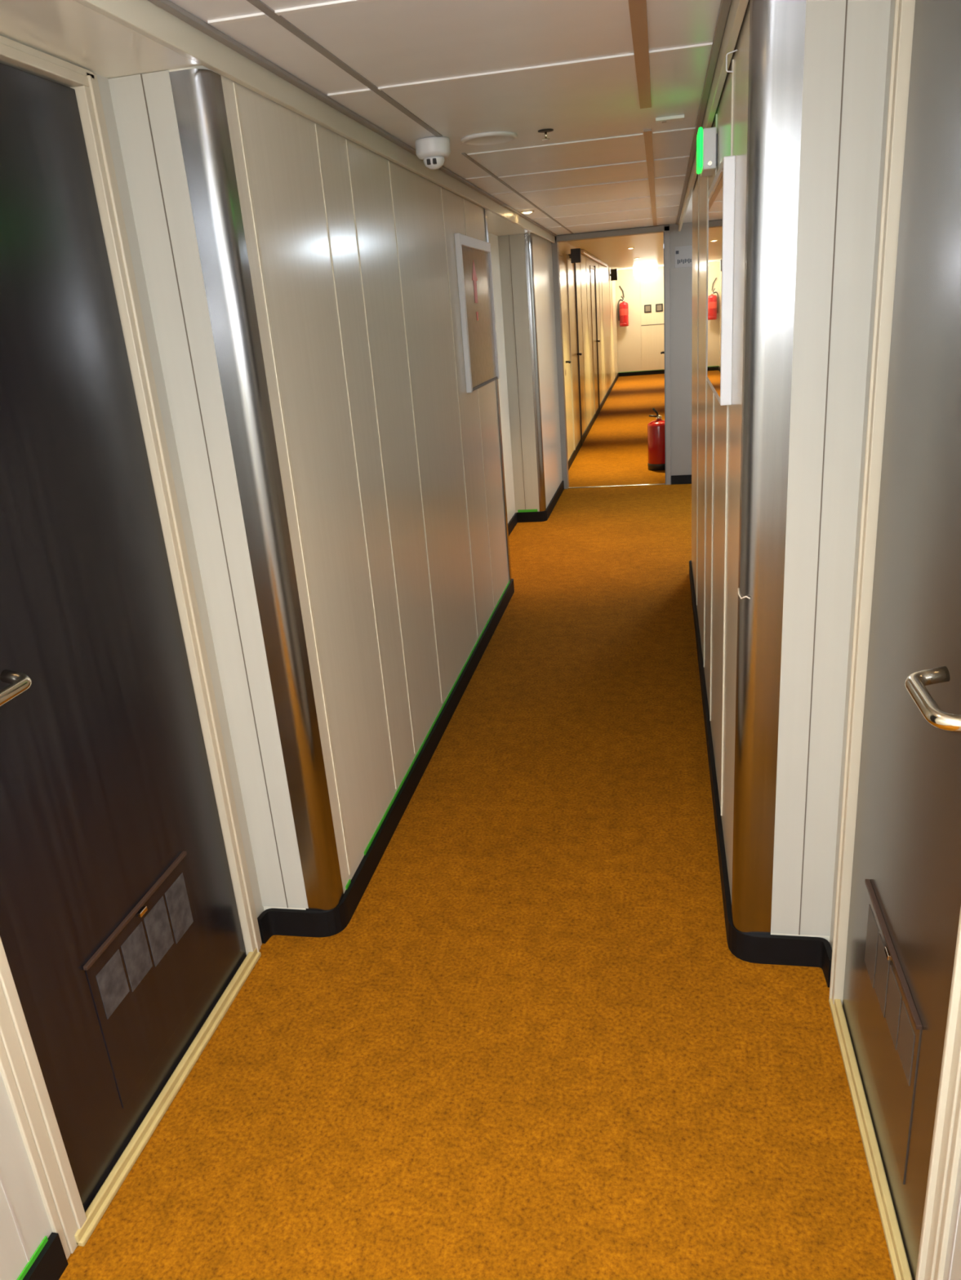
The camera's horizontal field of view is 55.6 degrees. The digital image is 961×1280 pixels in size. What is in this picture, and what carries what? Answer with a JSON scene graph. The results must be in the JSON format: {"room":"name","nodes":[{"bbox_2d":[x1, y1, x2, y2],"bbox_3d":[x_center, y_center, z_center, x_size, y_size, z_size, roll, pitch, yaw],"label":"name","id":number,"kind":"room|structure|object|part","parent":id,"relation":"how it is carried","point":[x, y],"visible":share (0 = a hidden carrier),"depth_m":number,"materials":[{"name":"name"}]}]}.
{"room":"ship interior","nodes":[
{"label":"ship interior","id":0,"kind":"room"},
{"bbox_2d":[0,72,263,1279],"bbox_3d":[-1.187,0.582,0.093,0.226,2.137,4.535,0,20,11],"label":"wall","id":1,"kind":"structure","parent":0,"point":[24,1223],"depth_m":1.84,"materials":[{"name":"paint"}]},
{"bbox_2d":[22,1232,68,1279],"bbox_3d":[-1.080,1.711,-0.019,0.013,0.078,3.587,0,20,11],"label":"baseboard","id":2,"kind":"structure","parent":1,"relation":"attached to","point":[51,1262],"depth_m":1.60,"materials":[{"name":"black rubber"}]},
{"bbox_2d":[17,1235,48,1279],"bbox_3d":[-0.907,1.326,0.880,0.003,0.010,1.572,0,20,11],"label":"strip","id":3,"kind":"object","parent":2,"relation":"on","point":[45,1240],"visible":1,"depth_m":1.57,"materials":[{"name":"green plastic"}]},
{"bbox_2d":[0,62,246,1212],"bbox_3d":[-0.744,0.024,1.711,0.116,1.996,0.743,0,20,11],"label":"door","id":4,"kind":"structure","parent":1,"relation":"in","point":[121,935],"depth_m":1.73,"materials":[{"name":"wood"}]},
{"bbox_3d":[-0.776,0.086,1.438,0.071,0.029,0.156,0,20,11],"label":"handle","id":5,"kind":"part","parent":4,"relation":"part of","materials":[{"name":"metal"}]},
{"bbox_3d":[-0.729,0.683,1.808,0.001,0.104,0.079,0,20,11],"label":"grey plate","id":6,"kind":"part","parent":4,"relation":"part of","materials":[{"name":"grey metal"}]},
{"bbox_3d":[-0.713,0.657,1.891,0.001,0.114,0.079,0,20,11],"label":"grey plate","id":7,"kind":"part","parent":4,"relation":"part of","materials":[{"name":"grey metal"}]},
{"bbox_3d":[-0.701,0.717,1.958,0.003,0.350,0.383,0,20,11],"label":"escape panel","id":8,"kind":"part","parent":4,"relation":"part of","materials":[{"name":"brown wood"}]},
{"bbox_3d":[-0.697,0.631,1.974,0.001,0.124,0.079,0,20,11],"label":"grey plate","id":9,"kind":"part","parent":4,"relation":"part of","materials":[{"name":"grey metal"}]},
{"bbox_3d":[-0.680,0.606,2.057,0.001,0.134,0.079,0,20,11],"label":"grey plate","id":10,"kind":"part","parent":4,"relation":"part of","materials":[{"name":"grey metal"}]},
{"bbox_2d":[0,35,262,1259],"bbox_3d":[-0.793,0.014,1.716,0.119,2.047,0.882,0,20,11],"label":"trim","id":11,"kind":"structure","parent":1,"relation":"attached to","point":[20,1071],"depth_m":1.81,"materials":[{"name":"beige paint"}]},
{"bbox_2d":[74,947,261,1246],"bbox_3d":[-0.717,0.964,2.051,0.128,0.028,0.807,0,20,11],"label":"trim","id":12,"kind":"structure","parent":1,"relation":"attached to","point":[105,1195],"depth_m":1.94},
{"bbox_2d":[0,0,531,235],"bbox_3d":[-0.638,-1.240,1.996,0.282,0.087,9.500,0,20,11],"label":"ceiling","id":13,"kind":"structure","parent":0,"point":[70,31],"depth_m":1.58,"materials":[{"name":"laminate"}]},
{"bbox_2d":[107,65,509,911],"bbox_3d":[-0.390,-0.741,3.591,0.430,2.137,3.140,0,20,11],"label":"wall","id":14,"kind":"structure","parent":0,"point":[391,470],"depth_m":2.50,"materials":[{"name":"laminate"}]},
{"bbox_3d":[-0.605,-0.199,2.136,0.137,1.964,0.006,0,20,11],"label":"panel","id":15,"kind":"part","parent":14,"relation":"part of","materials":[{"name":"laminate"}]},
{"bbox_2d":[168,68,343,911],"bbox_3d":[-0.488,-0.202,2.133,0.110,1.968,0.041,-15,22,-27],"label":"guard","id":16,"kind":"object","parent":14,"relation":"attached to","point":[197,94],"visible":1,"depth_m":2.05,"materials":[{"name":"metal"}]},
{"bbox_2d":[75,0,556,243],"bbox_3d":[-0.375,-1.444,2.557,0.016,0.060,10.770,0,20,11],"label":"trim","id":17,"kind":"structure","parent":14,"relation":"attached to","point":[144,17],"depth_m":2.01,"materials":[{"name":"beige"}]},
{"bbox_2d":[257,578,514,943],"bbox_3d":[-0.221,0.230,3.904,0.262,0.078,3.201,0,20,11],"label":"baseboard","id":18,"kind":"structure","parent":14,"relation":"attached to","point":[271,922],"depth_m":2.78,"materials":[{"name":"black rubber"}]},
{"bbox_2d":[345,879,351,889],"bbox_3d":[-0.370,0.683,2.544,0.003,0.010,0.035,0,20,11],"label":"strip","id":19,"kind":"object","parent":18,"relation":"on","point":[349,881],"visible":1,"depth_m":2.54,"materials":[{"name":"green"}]},
{"bbox_2d":[364,581,510,855],"bbox_3d":[-0.082,0.137,3.996,0.003,0.010,2.850,0,20,11],"label":"strip","id":20,"kind":"object","parent":18,"relation":"on","point":[488,620],"visible":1,"depth_m":3.38,"materials":[{"name":"green"}]},
{"bbox_2d":[453,232,499,392],"bbox_3d":[-0.003,-1.581,4.410,0.024,0.670,0.810,0,20,11],"label":"framed piece","id":21,"kind":"object","parent":14,"relation":"attached to","point":[473,256],"visible":1,"depth_m":4.37,"materials":[{"name":"white plastic"}]},
{"bbox_3d":[0.017,-1.274,4.527,0.012,0.012,0.758,0,20,11],"label":"rail","id":22,"kind":"part","parent":21,"relation":"part of","materials":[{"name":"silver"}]},
{"bbox_2d":[484,208,511,581],"bbox_3d":[0.091,-1.272,4.976,0.035,1.968,0.093,-13,21,-22],"label":"guard","id":23,"kind":"object","parent":14,"relation":"attached to","point":[486,215],"visible":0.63,"depth_m":5.04,"materials":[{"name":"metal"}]},
{"bbox_2d":[168,0,720,235],"bbox_3d":[0.362,-1.494,2.371,3.000,0.056,10.930,0,20,11],"label":"ceiling","id":24,"kind":"structure","parent":0,"point":[599,74],"depth_m":2.31,"materials":[{"name":"white"}]},
{"bbox_2d":[414,136,450,169],"bbox_3d":[-0.156,-1.618,3.032,0.116,0.090,0.116,0,20,11],"label":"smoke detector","id":25,"kind":"object","parent":24,"relation":"attached to","point":[433,150],"visible":1,"depth_m":2.99,"materials":[{"name":"white plastic"}]},
{"bbox_2d":[460,131,517,145],"bbox_3d":[0.029,-1.687,3.065,0.192,0.011,0.192,0,20,11],"label":"ceiling disc","id":26,"kind":"object","parent":24,"relation":"attached to","point":[490,137],"visible":1,"depth_m":3.04,"materials":[{"name":"white plastic"}]},
{"bbox_2d":[520,209,534,213],"bbox_3d":[0.283,-2.580,5.493,0.086,0.014,0.086,0,20,11],"label":"recessed light","id":27,"kind":"object","parent":24,"relation":"in","point":[531,211],"visible":1,"depth_m":5.47,"materials":[{"name":"beige"}]},
{"bbox_2d":[537,128,553,140],"bbox_3d":[0.217,-1.679,3.026,0.052,0.028,0.052,0,20,11],"label":"sprinkler","id":28,"kind":"object","parent":24,"relation":"attached to","point":[545,131],"visible":1,"depth_m":3.02,"materials":[{"name":"silver metal"}]},
{"bbox_2d":[655,114,684,123],"bbox_3d":[0.619,-1.701,2.974,0.092,0.013,0.047,0,20,11],"label":"ceiling plate","id":29,"kind":"object","parent":24,"relation":"attached to","point":[681,117],"visible":1,"depth_m":2.96,"materials":[{"name":"white"}]},
{"bbox_2d":[58,373,894,1279],"bbox_3d":[1.508,-1.702,9.085,4.000,0.060,24.050,0,20,11],"label":"floor","id":30,"kind":"structure","parent":0,"point":[534,1044],"depth_m":2.07,"materials":[{"name":"carpet"}]},
{"bbox_2d":[647,407,665,470],"bbox_3d":[1.713,-1.935,8.734,0.222,0.584,0.222,0,20,11],"label":"fire extinguisher","id":31,"kind":"object","parent":30,"relation":"on","point":[655,428],"visible":0.77,"depth_m":8.67,"materials":[{"name":"red metal"}]},
{"bbox_2d":[488,232,515,523],"bbox_3d":[-0.108,-1.601,5.917,0.280,2.137,1.860,0,20,11],"label":"wall","id":32,"kind":"structure","parent":0,"point":[493,239],"depth_m":6.55,"materials":[{"name":"laminate"}]},
{"bbox_2d":[497,232,562,512],"bbox_3d":[0.293,-2.145,7.336,0.516,2.137,1.306,0,20,11],"label":"wall","id":33,"kind":"structure","parent":0,"point":[512,255],"depth_m":6.85,"materials":[{"name":"laminate"}]},
{"bbox_3d":[0.289,-1.920,6.717,0.188,1.964,0.006,0,20,11],"label":"panel","id":34,"kind":"part","parent":33,"relation":"part of","materials":[{"name":"laminate"}]},
{"bbox_2d":[524,233,546,511],"bbox_3d":[0.418,-1.926,6.720,0.027,1.968,0.085,12,26,39],"label":"guard","id":35,"kind":"object","parent":33,"relation":"attached to","point":[527,237],"visible":1,"depth_m":6.68,"materials":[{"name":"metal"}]},
{"bbox_2d":[507,480,564,535],"bbox_3d":[0.472,-1.035,7.263,0.228,0.078,2.160,3,21,21],"label":"baseboard","id":36,"kind":"structure","parent":33,"relation":"attached to","point":[522,517],"depth_m":7.05,"materials":[{"name":"black rubber"}]},
{"bbox_2d":[517,509,537,512],"bbox_3d":[0.365,-1.000,7.042,0.153,0.019,0.003,0,20,11],"label":"strip","id":37,"kind":"object","parent":36,"relation":"on","point":[518,510],"visible":1,"depth_m":7.04,"materials":[{"name":"green plastic"}]},
{"bbox_2d":[551,224,671,488],"bbox_3d":[1.142,-2.375,7.837,0.959,2.102,0.134,0,20,11],"label":"door frame","id":38,"kind":"structure","parent":33,"relation":"attached to","point":[661,228],"depth_m":7.69,"materials":[{"name":"grey paint"}]},
{"bbox_2d":[568,483,665,488],"bbox_3d":[1.218,-1.381,8.163,0.866,0.006,0.034,0,20,11],"label":"trim","id":39,"kind":"structure","parent":33,"relation":"attached to","point":[655,483],"depth_m":8.15,"materials":[{"name":"metal"}]},
{"bbox_2d":[558,241,617,455],"bbox_3d":[1.576,-4.655,13.937,0.468,2.195,12.850,0,20,11],"label":"wall","id":40,"kind":"structure","parent":0,"point":[606,290],"depth_m":12.13,"materials":[{"name":"beige"}]},
{"bbox_2d":[558,250,571,460],"bbox_3d":[0.802,-2.632,8.720,0.076,2.040,0.844,0,20,11],"label":"door","id":41,"kind":"structure","parent":40,"relation":"in","point":[565,362],"depth_m":8.95,"materials":[{"name":"beige paint"}]},
{"bbox_2d":[565,254,582,449],"bbox_3d":[1.046,-3.106,9.952,0.076,2.060,0.890,0,20,11],"label":"door","id":42,"kind":"structure","parent":40,"relation":"in","point":[571,267],"depth_m":9.97,"materials":[{"name":"beige paint"}]},
{"bbox_3d":[1.019,-3.092,9.949,0.024,2.040,0.864,0,20,11],"label":"frame","id":43,"kind":"part","parent":42,"relation":"part of","materials":[{"name":"beige paint"}]},
{"bbox_3d":[1.104,-3.256,10.355,0.034,2.060,0.024,0,20,11],"label":"dark post","id":44,"kind":"part","parent":42,"relation":"part of","materials":[{"name":"brown"}]},
{"bbox_2d":[568,248,581,262],"bbox_3d":[0.976,-3.990,9.454,0.130,0.135,0.080,0,20,11],"label":"speaker box","id":45,"kind":"object","parent":40,"relation":"attached to","point":[575,255],"visible":0.98,"depth_m":9.42,"materials":[{"name":"black plastic"}]},
{"bbox_2d":[580,249,607,266],"bbox_3d":[1.675,-5.488,13.142,0.040,0.040,5.200,0,20,11],"label":"duct","id":46,"kind":"object","parent":40,"relation":"attached to","point":[585,253],"visible":0.89,"depth_m":12.25,"materials":[{"name":"beige"}]},
{"bbox_2d":[589,265,599,413],"bbox_3d":[1.653,-4.258,13.017,0.076,2.060,0.890,0,20,11],"label":"door","id":47,"kind":"structure","parent":40,"relation":"in","point":[593,273],"depth_m":13.07,"materials":[{"name":"beige paint"}]},
{"bbox_3d":[1.626,-4.244,13.014,0.024,2.040,0.864,0,20,11],"label":"frame","id":48,"kind":"part","parent":47,"relation":"part of","materials":[{"name":"beige paint"}]},
{"bbox_3d":[1.711,-4.408,13.420,0.034,2.060,0.024,0,20,11],"label":"dark post","id":49,"kind":"part","parent":47,"relation":"part of","materials":[{"name":"brown"}]},
{"bbox_2d":[609,268,617,280],"bbox_3d":[2.498,-6.877,17.140,0.150,0.200,0.080,0,20,11],"label":"speaker box","id":50,"kind":"object","parent":40,"relation":"attached to","point":[613,274],"visible":0.99,"depth_m":17.10,"materials":[{"name":"black plastic"}]},
{"bbox_2d":[568,369,664,470],"bbox_3d":[2.471,-3.645,14.063,1.224,0.078,12.688,0,20,11],"label":"baseboard","id":51,"kind":"structure","parent":40,"relation":"attached to","point":[575,451],"depth_m":14.18,"materials":[{"name":"black rubber"}]},
{"bbox_2d":[567,232,663,270],"bbox_3d":[2.344,-5.693,13.411,4.000,0.050,13.020,0,20,11],"label":"ceiling","id":52,"kind":"structure","parent":0,"point":[614,251],"depth_m":11.62,"materials":[{"name":"white paint"}]},
{"bbox_2d":[632,265,657,275],"bbox_3d":[3.329,-7.449,18.380,0.500,0.160,0.300,0,20,11],"label":"ceiling light","id":53,"kind":"object","parent":52,"relation":"attached to","point":[646,270],"visible":1,"depth_m":18.26,"materials":[{"name":"white plastic"}]},
{"bbox_2d":[556,222,692,475],"bbox_3d":[1.538,-2.425,7.748,2.800,2.195,0.100,0,20,11],"label":"wall","id":54,"kind":"structure","parent":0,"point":[680,278],"depth_m":7.67,"materials":[{"name":"grey paint"}]},
{"bbox_2d":[671,474,691,484],"bbox_3d":[2.253,-1.417,7.923,1.165,0.078,0.013,0,20,11],"label":"baseboard","id":55,"kind":"structure","parent":54,"relation":"attached to","point":[675,479],"depth_m":8.02,"materials":[{"name":"black rubber"}]},
{"bbox_2d":[675,244,692,267],"bbox_3d":[1.663,-3.119,7.405,0.160,0.160,0.006,0,20,11],"label":"notice","id":56,"kind":"object","parent":54,"relation":"attached to","point":[683,255],"visible":0.72,"depth_m":7.41,"materials":[{"name":"grey paper"}]},
{"bbox_2d":[677,258,691,263],"bbox_3d":[1.660,-3.086,7.416,0.110,0.035,0.001,0,20,11],"label":"print","id":57,"kind":"object","parent":56,"relation":"attached to","point":[679,260],"depth_m":7.42,"materials":[{"name":"grey"}]},
{"bbox_2d":[615,266,664,373],"bbox_3d":[3.587,-6.868,19.633,1.400,2.195,0.200,0,20,11],"label":"wall","id":58,"kind":"structure","parent":0,"point":[628,337],"depth_m":19.61,"materials":[{"name":"paint"}]},
{"bbox_2d":[617,285,628,326],"bbox_3d":[3.038,-7.122,19.408,0.227,0.825,0.236,0,20,11],"label":"fire extinguisher","id":59,"kind":"object","parent":58,"relation":"attached to","point":[624,307],"visible":1,"depth_m":19.38,"materials":[{"name":"red metal"}]},
{"bbox_2d":[617,368,663,373],"bbox_3d":[3.507,-5.880,19.906,0.980,0.010,0.003,0,20,11],"label":"strip","id":60,"kind":"object","parent":58,"relation":"attached to","point":[663,369],"visible":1,"depth_m":19.90,"materials":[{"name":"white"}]},
{"bbox_2d":[644,304,651,312],"bbox_3d":[3.567,-7.069,19.417,0.150,0.160,0.016,0,20,11],"label":"wall picture","id":61,"kind":"object","parent":58,"relation":"attached to","point":[647,308],"visible":1,"depth_m":19.41,"materials":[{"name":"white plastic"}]},
{"bbox_2d":[644,305,649,311],"bbox_3d":[3.565,-7.066,19.410,0.100,0.110,0.002,0,20,11],"label":"print","id":62,"kind":"object","parent":61,"relation":"attached to","point":[646,307],"depth_m":19.41,"materials":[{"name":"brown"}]},
{"bbox_2d":[640,275,664,370],"bbox_3d":[3.796,-6.772,19.504,0.700,1.890,0.032,0,20,11],"label":"door","id":63,"kind":"structure","parent":58,"relation":"in","point":[652,337],"depth_m":19.53,"materials":[{"name":"beige"}]},
{"bbox_2d":[655,303,662,311],"bbox_3d":[3.802,-7.071,19.369,0.150,0.160,0.016,0,20,11],"label":"wall picture","id":64,"kind":"object","parent":58,"relation":"attached to","point":[659,307],"visible":1,"depth_m":19.36,"materials":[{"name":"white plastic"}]},
{"bbox_2d":[656,304,661,310],"bbox_3d":[3.801,-7.068,19.363,0.100,0.110,0.002,0,20,11],"label":"print","id":65,"kind":"object","parent":64,"relation":"attached to","point":[658,306],"depth_m":19.36,"materials":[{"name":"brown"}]},
{"bbox_2d":[691,0,890,942],"bbox_3d":[1.083,-0.805,3.437,0.458,2.137,3.440,0,20,11],"label":"wall","id":66,"kind":"structure","parent":0,"point":[846,42],"depth_m":1.90,"materials":[{"name":"laminate"}]},
{"bbox_2d":[696,126,717,176],"bbox_3d":[0.675,-1.457,2.717,0.054,0.112,0.185,0,20,11],"label":"exit sign","id":67,"kind":"object","parent":66,"relation":"attached to","point":[706,138],"visible":1,"depth_m":2.64,"materials":[{"name":"white plastic"}]},
{"bbox_3d":[0.699,-1.454,2.716,0.006,0.080,0.140,0,20,11],"label":"wall plate","id":68,"kind":"part","parent":67,"relation":"part of","materials":[{"name":"white plastic"}]},
{"bbox_2d":[675,0,748,231],"bbox_3d":[0.617,-1.453,2.358,0.017,0.060,10.770,0,20,11],"label":"trim","id":69,"kind":"structure","parent":66,"relation":"attached to","point":[737,8],"depth_m":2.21,"materials":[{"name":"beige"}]},
{"bbox_2d":[706,155,735,405],"bbox_3d":[0.639,-0.947,2.446,0.026,0.540,0.730,0,20,11],"label":"frame","id":70,"kind":"object","parent":66,"relation":"attached to","point":[721,193],"visible":1,"depth_m":2.18,"materials":[{"name":"white plastic"}]},
{"bbox_2d":[725,48,737,71],"bbox_3d":[0.533,-1.228,1.932,0.024,0.042,0.003,0,20,11],"label":"wall hook","id":71,"kind":"object","parent":66,"relation":"attached to","point":[731,51],"visible":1,"depth_m":1.93,"materials":[{"name":"white plastic"}]},
{"bbox_2d":[688,560,831,987],"bbox_3d":[1.141,0.172,3.759,0.449,0.078,3.532,0,20,11],"label":"baseboard","id":72,"kind":"structure","parent":66,"relation":"attached to","point":[772,949],"depth_m":2.24,"materials":[{"name":"black rubber"}]},
{"bbox_2d":[731,0,805,935],"bbox_3d":[0.578,-0.209,1.915,0.050,1.968,0.114,-19,24,-35],"label":"guard","id":73,"kind":"object","parent":66,"relation":"attached to","point":[776,27],"visible":1,"depth_m":1.82,"materials":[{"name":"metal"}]},
{"bbox_3d":[0.702,-0.210,1.873,0.142,1.964,0.006,0,20,11],"label":"panel","id":74,"kind":"part","parent":66,"relation":"part of","materials":[{"name":"laminate"}]},
{"bbox_2d":[829,0,960,1279],"bbox_3d":[0.469,0.568,-0.240,0.236,2.137,4.535,0,20,11],"label":"wall","id":75,"kind":"structure","parent":0,"point":[952,1271],"depth_m":1.67,"materials":[{"name":"laminate"}]},
{"bbox_2d":[828,998,911,1279],"bbox_3d":[0.795,0.953,1.740,0.124,0.028,0.754,0,20,11],"label":"trim","id":76,"kind":"structure","parent":75,"relation":"attached to","point":[896,1251],"depth_m":1.71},
{"bbox_2d":[828,0,960,1279],"bbox_3d":[0.718,0.003,1.406,0.119,2.047,0.829,0,20,11],"label":"trim","id":77,"kind":"structure","parent":75,"relation":"attached to","point":[946,1138],"depth_m":1.54,"materials":[{"name":"beige paint"}]},
{"bbox_2d":[842,0,960,1279],"bbox_3d":[0.669,0.017,1.413,0.116,1.996,0.695,0,20,11],"label":"door","id":78,"kind":"structure","parent":75,"relation":"in","point":[904,908],"depth_m":1.44,"materials":[{"name":"wood"}]},
{"bbox_3d":[0.754,0.590,1.756,0.001,0.134,0.079,0,20,11],"label":"grey plate","id":79,"kind":"part","parent":78,"relation":"part of","materials":[{"name":"brown metal"}]},
{"bbox_3d":[0.737,0.616,1.673,0.001,0.124,0.079,0,20,11],"label":"grey plate","id":80,"kind":"part","parent":78,"relation":"part of","materials":[{"name":"brown metal"}]},
{"bbox_3d":[0.736,0.696,1.655,0.003,0.337,0.382,0,20,11],"label":"escape panel","id":81,"kind":"part","parent":78,"relation":"part of","materials":[{"name":"brown metal"}]},
{"bbox_3d":[0.721,0.642,1.591,0.001,0.114,0.079,0,20,11],"label":"grey plate","id":82,"kind":"part","parent":78,"relation":"part of","materials":[{"name":"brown metal"}]},
{"bbox_3d":[0.705,0.667,1.508,0.001,0.104,0.079,0,20,11],"label":"grey plate","id":83,"kind":"part","parent":78,"relation":"part of","materials":[{"name":"brown metal"}]},
{"bbox_3d":[0.599,0.074,1.176,0.071,0.029,0.162,0,20,11],"label":"handle","id":84,"kind":"part","parent":78,"relation":"part of","materials":[{"name":"metal"}]}
]}

